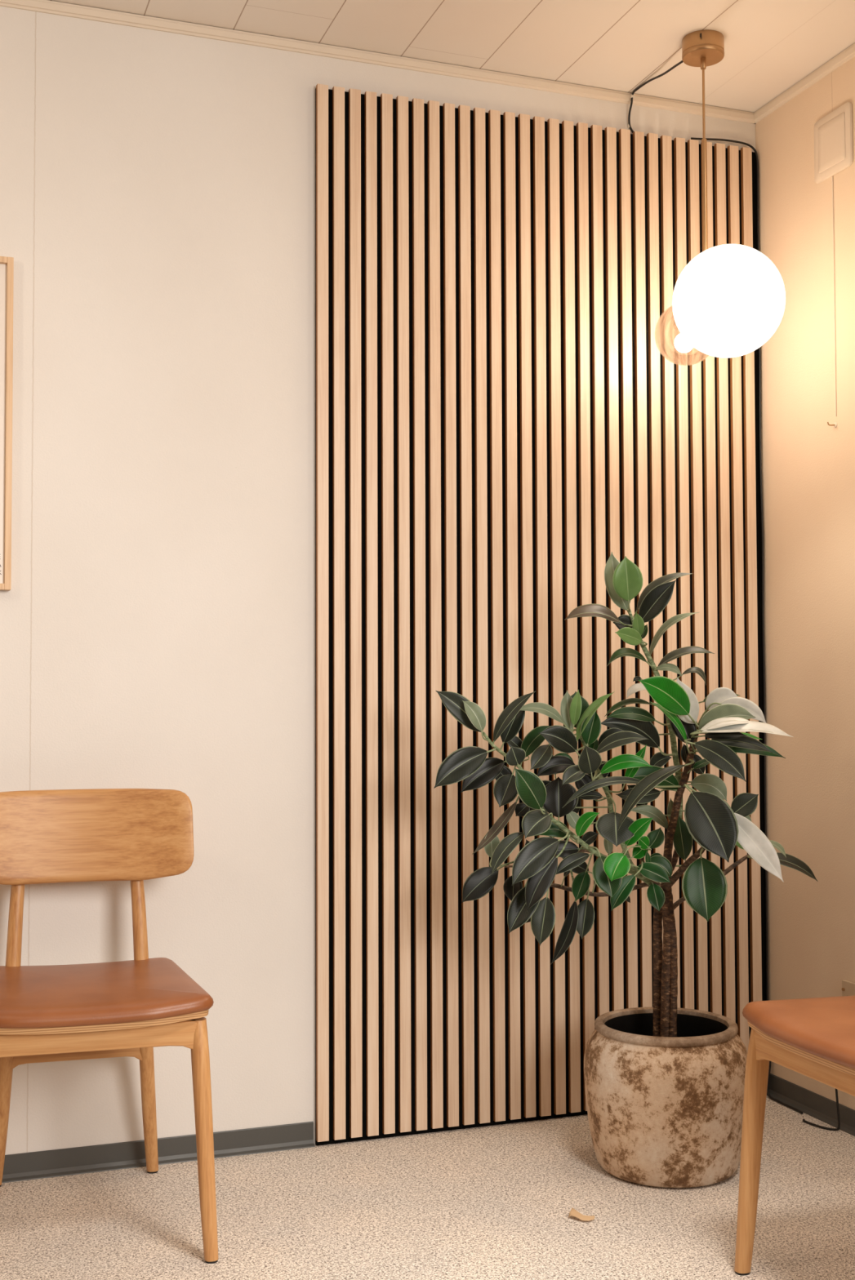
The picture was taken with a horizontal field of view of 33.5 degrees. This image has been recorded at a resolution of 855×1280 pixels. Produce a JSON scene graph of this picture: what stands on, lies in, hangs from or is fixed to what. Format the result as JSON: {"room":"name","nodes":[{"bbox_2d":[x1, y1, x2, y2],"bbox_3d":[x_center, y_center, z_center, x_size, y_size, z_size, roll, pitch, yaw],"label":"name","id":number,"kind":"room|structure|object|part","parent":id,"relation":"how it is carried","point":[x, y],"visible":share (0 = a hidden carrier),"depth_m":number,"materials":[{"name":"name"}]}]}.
{"room":"waiting room","nodes":[
{"label":"waiting room","id":0,"kind":"room"},
{"bbox_2d":[0,6,755,1155],"bbox_3d":[-0.901,-0.128,3.051,3.900,2.510,0.100,1,-2,-20],"label":"wall","id":1,"kind":"structure","parent":0,"point":[157,188],"depth_m":3.13,"materials":[{"name":"paint"}]},
{"bbox_2d":[0,256,13,590],"bbox_3d":[-1.114,-0.460,2.920,0.500,0.706,0.022,1,-2,-20],"label":"framed poster","id":2,"kind":"object","parent":1,"relation":"attached to","point":[6,264],"visible":1,"depth_m":3.00,"materials":[{"name":"brown wood"}]},
{"bbox_2d":[0,263,6,583],"bbox_3d":[-1.115,-0.460,2.924,0.474,0.680,0.006,1,-2,-20],"label":"print","id":3,"kind":"object","parent":2,"relation":"attached to","point":[2,266],"depth_m":3.00,"materials":[{"name":"white paper"}]},
{"bbox_2d":[1,1121,315,1182],"bbox_3d":[-1.435,1.092,2.746,2.514,0.052,0.016,1,-2,-20],"label":"baseboard","id":4,"kind":"structure","parent":1,"relation":"attached to","point":[181,1148],"depth_m":3.05,"materials":[{"name":"grey plastic"}]},
{"bbox_2d":[0,0,755,124],"bbox_3d":[-0.886,-1.370,3.047,3.700,0.024,0.012,1,-2,-20],"label":"trim","id":5,"kind":"structure","parent":1,"relation":"attached to","point":[47,6],"depth_m":3.31,"materials":[{"name":"beige wood"}]},
{"bbox_2d":[315,83,553,1145],"bbox_3d":[0.023,-0.070,3.320,0.584,2.409,0.021,1,-2,-20],"label":"wall panel","id":6,"kind":"object","parent":1,"relation":"attached to","point":[433,517],"visible":1,"depth_m":3.30,"materials":[{"name":"beige wood"}]},
{"bbox_2d":[627,60,682,133],"bbox_3d":[0.549,-1.318,3.416,0.028,0.111,0.293,0,-2,-14],"label":"lamp cord","id":7,"kind":"object","parent":1,"relation":"attached to","point":[681,61],"visible":1,"depth_m":3.49,"materials":[{"name":"black plastic"}]},
{"bbox_2d":[546,118,766,1118],"bbox_3d":[0.577,-0.064,3.522,0.594,2.409,0.021,1,-2,-20],"label":"wall panel","id":8,"kind":"object","parent":1,"relation":"attached to","point":[654,439],"visible":0.54,"depth_m":3.52,"materials":[{"name":"beige wood"}]},
{"bbox_2d":[0,1095,854,1279],"bbox_3d":[-0.076,1.086,0.747,3.900,0.100,4.900,1,-2,-20],"label":"floor","id":9,"kind":"structure","parent":0,"point":[494,1202],"depth_m":2.74,"materials":[{"name":"beige carpet"}]},
{"bbox_2d":[0,788,217,1263],"bbox_3d":[-0.667,0.708,2.728,0.468,0.814,0.544,0,-2,-15],"label":"dining chair","id":10,"kind":"object","parent":9,"relation":"on","point":[131,1008],"visible":1,"depth_m":2.86,"materials":[{"name":"brown wood"}]},
{"bbox_3d":[-0.852,0.760,2.897,0.054,0.716,0.128,1,-3,-31],"label":"leg","id":11,"kind":"part","parent":10,"relation":"part of","materials":[{"name":"brown wood"}]},
{"bbox_3d":[-0.718,0.843,2.908,0.262,0.052,0.018,0,-2,-15],"label":"rail","id":12,"kind":"part","parent":10,"relation":"part of","materials":[{"name":"brown wood"}]},
{"bbox_3d":[-0.714,0.402,2.906,0.462,0.188,0.081,0,-2,-15],"label":"backrest","id":13,"kind":"part","parent":10,"relation":"part of","materials":[{"name":"brown wood"}]},
{"bbox_3d":[-0.606,0.710,2.508,0.392,0.053,0.020,0,-2,-15],"label":"rail","id":14,"kind":"part","parent":10,"relation":"part of","materials":[{"name":"brown wood"}]},
{"bbox_2d":[0,957,213,1028],"bbox_3d":[-0.656,0.662,2.692,0.454,0.037,0.466,0,-2,-15],"label":"seat cushion","id":15,"kind":"object","parent":10,"relation":"on","point":[138,993],"depth_m":2.56,"materials":[{"name":"brown leather"}]},
{"bbox_3d":[-0.595,0.762,2.968,0.054,0.716,0.128,0,-2,0],"label":"leg","id":16,"kind":"part","parent":10,"relation":"part of","materials":[{"name":"brown wood"}]},
{"bbox_3d":[-0.402,0.894,2.549,0.066,0.418,0.037,-2,-3,45],"label":"leg","id":17,"kind":"part","parent":10,"relation":"part of","materials":[{"name":"brown wood"}]},
{"bbox_2d":[568,1208,594,1221],"bbox_3d":[0.293,1.104,2.724,0.052,0.012,0.024,-2,-3,41],"label":"dry leaf","id":18,"kind":"object","parent":9,"relation":"on","point":[573,1212],"visible":1,"depth_m":2.72,"materials":[{"name":"brown plant"}]},
{"bbox_2d":[583,1007,746,1188],"bbox_3d":[0.510,0.970,3.033,0.350,0.306,0.350,1,-2,-20],"label":"plant pot","id":19,"kind":"object","parent":9,"relation":"on","point":[663,1112],"visible":0.98,"depth_m":2.89,"materials":[{"name":"brown ceramic"}]},
{"bbox_2d":[433,551,817,1036],"bbox_3d":[0.424,0.427,2.971,0.821,1.249,0.262,0,-2,0],"label":"rubber plant","id":20,"kind":"object","parent":19,"relation":"on","point":[717,827],"visible":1,"depth_m":2.97,"materials":[{"name":"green plant"}]},
{"bbox_2d":[733,995,854,1275],"bbox_3d":[0.858,0.689,2.364,0.544,0.814,0.468,1,-2,-20],"label":"dining chair","id":21,"kind":"object","parent":9,"relation":"on","point":[814,1037],"visible":1,"depth_m":2.42,"materials":[{"name":"brown wood"}]},
{"bbox_3d":[0.565,0.888,2.472,0.066,0.418,0.037,-1,-2,10],"label":"leg","id":22,"kind":"part","parent":21,"relation":"part of","materials":[{"name":"brown wood"}]},
{"bbox_2d":[742,995,854,1068],"bbox_3d":[0.821,0.644,2.353,0.466,0.037,0.454,1,-2,-20],"label":"seat cushion","id":23,"kind":"object","parent":21,"relation":"on","point":[820,1030],"depth_m":2.35,"materials":[{"name":"brown leather"}]},
{"bbox_3d":[0.643,0.697,2.286,0.020,0.053,0.392,1,-2,-20],"label":"rail","id":24,"kind":"part","parent":21,"relation":"part of","materials":[{"name":"brown wood"}]},
{"bbox_2d":[48,0,854,112],"bbox_3d":[-0.085,-1.522,0.848,3.900,0.100,4.900,1,-2,-20],"label":"ceiling","id":25,"kind":"structure","parent":0,"point":[770,46],"depth_m":3.23,"materials":[{"name":"white wood"}]},
{"bbox_2d":[671,29,785,357],"bbox_3d":[0.645,-1.005,3.251,0.247,0.752,0.398,1,-2,-20],"label":"pendant lamp","id":26,"kind":"object","parent":25,"relation":"hanging from","point":[728,300],"visible":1,"depth_m":3.09,"materials":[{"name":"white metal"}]},
{"bbox_3d":[0.611,-0.713,3.369,0.031,0.031,0.031,1,-2,-20],"label":"bulb","id":27,"kind":"part","parent":26,"relation":"part of","materials":[{"name":"white glass"}]},
{"bbox_3d":[0.633,-1.229,3.257,0.005,0.166,0.005,-2,-3,43],"label":"thin rod","id":28,"kind":"part","parent":26,"relation":"part of","materials":[{"name":"gold metal"}]},
{"bbox_3d":[0.672,-0.756,3.170,0.247,0.247,0.247,1,-2,-20],"label":"opal globe","id":29,"kind":"part","parent":26,"relation":"part of","materials":[{"name":"white glass"}]},
{"bbox_2d":[755,57,854,1110],"bbox_3d":[1.722,-0.200,1.400,0.100,2.510,4.800,1,-2,-20],"label":"wall","id":30,"kind":"structure","parent":0,"point":[808,463],"depth_m":3.44,"materials":[{"name":"paint"}]},
{"bbox_2d":[690,137,803,1114],"bbox_3d":[0.793,-0.073,3.505,0.196,2.425,0.177,1,-2,-20],"label":"cord","id":31,"kind":"object","parent":30,"relation":"attached to","point":[691,138],"visible":0.83,"depth_m":3.61,"materials":[{"name":"black plastic"}]},
{"bbox_2d":[753,43,854,123],"bbox_3d":[1.648,-1.439,1.476,0.012,0.024,4.700,1,-2,-20],"label":"trim","id":32,"kind":"structure","parent":30,"relation":"attached to","point":[847,54],"depth_m":3.46,"materials":[{"name":"beige wood"}]},
{"bbox_2d":[766,1073,854,1136],"bbox_3d":[1.655,1.029,1.379,0.016,0.052,4.698,1,-2,-20],"label":"baseboard","id":33,"kind":"structure","parent":30,"relation":"attached to","point":[817,1106],"depth_m":3.40,"materials":[{"name":"grey plastic"}]},
{"bbox_2d":[802,1088,839,1130],"bbox_3d":[0.913,0.982,3.310,0.025,0.300,0.105,2,-3,-43],"label":"cord","id":34,"kind":"object","parent":30,"relation":"hanging from","point":[836,1090],"visible":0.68,"depth_m":3.28,"materials":[{"name":"black plastic"}]},
{"bbox_2d":[826,422,836,427],"bbox_3d":[0.952,-0.508,3.346,0.022,0.012,0.012,1,-2,-20],"label":"wall hook","id":35,"kind":"object","parent":30,"relation":"attached to","point":[834,424],"visible":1,"depth_m":3.35,"materials":[{"name":"beige"}]},
{"bbox_2d":[813,102,853,183],"bbox_3d":[0.959,-1.176,3.364,0.010,0.150,0.141,1,-2,-20],"label":"cover plate","id":36,"kind":"object","parent":30,"relation":"attached to","point":[833,133],"visible":1,"depth_m":3.35,"materials":[{"name":"beige plastic"}]},
{"bbox_3d":[0.956,-1.176,3.363,0.002,0.112,0.104,1,-2,-20],"label":"raised panel","id":37,"kind":"part","parent":36,"relation":"part of","materials":[{"name":"beige plastic"}]},
{"bbox_2d":[831,176,835,416],"bbox_3d":[0.961,-0.814,3.357,0.002,0.572,0.003,1,-2,-20],"label":"pull cord","id":38,"kind":"object","parent":36,"relation":"hanging from","point":[832,176],"visible":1,"depth_m":3.36,"materials":[{"name":"fabric"}]},
{"bbox_2d":[841,979,854,995],"bbox_3d":[0.976,0.820,3.255,0.012,0.066,0.082,1,-2,-20],"label":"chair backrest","id":39,"kind":"object","parent":30,"relation":"attached to","point":[847,987],"visible":0.52,"depth_m":3.27,"materials":[{"name":"beige wood"}]}
]}

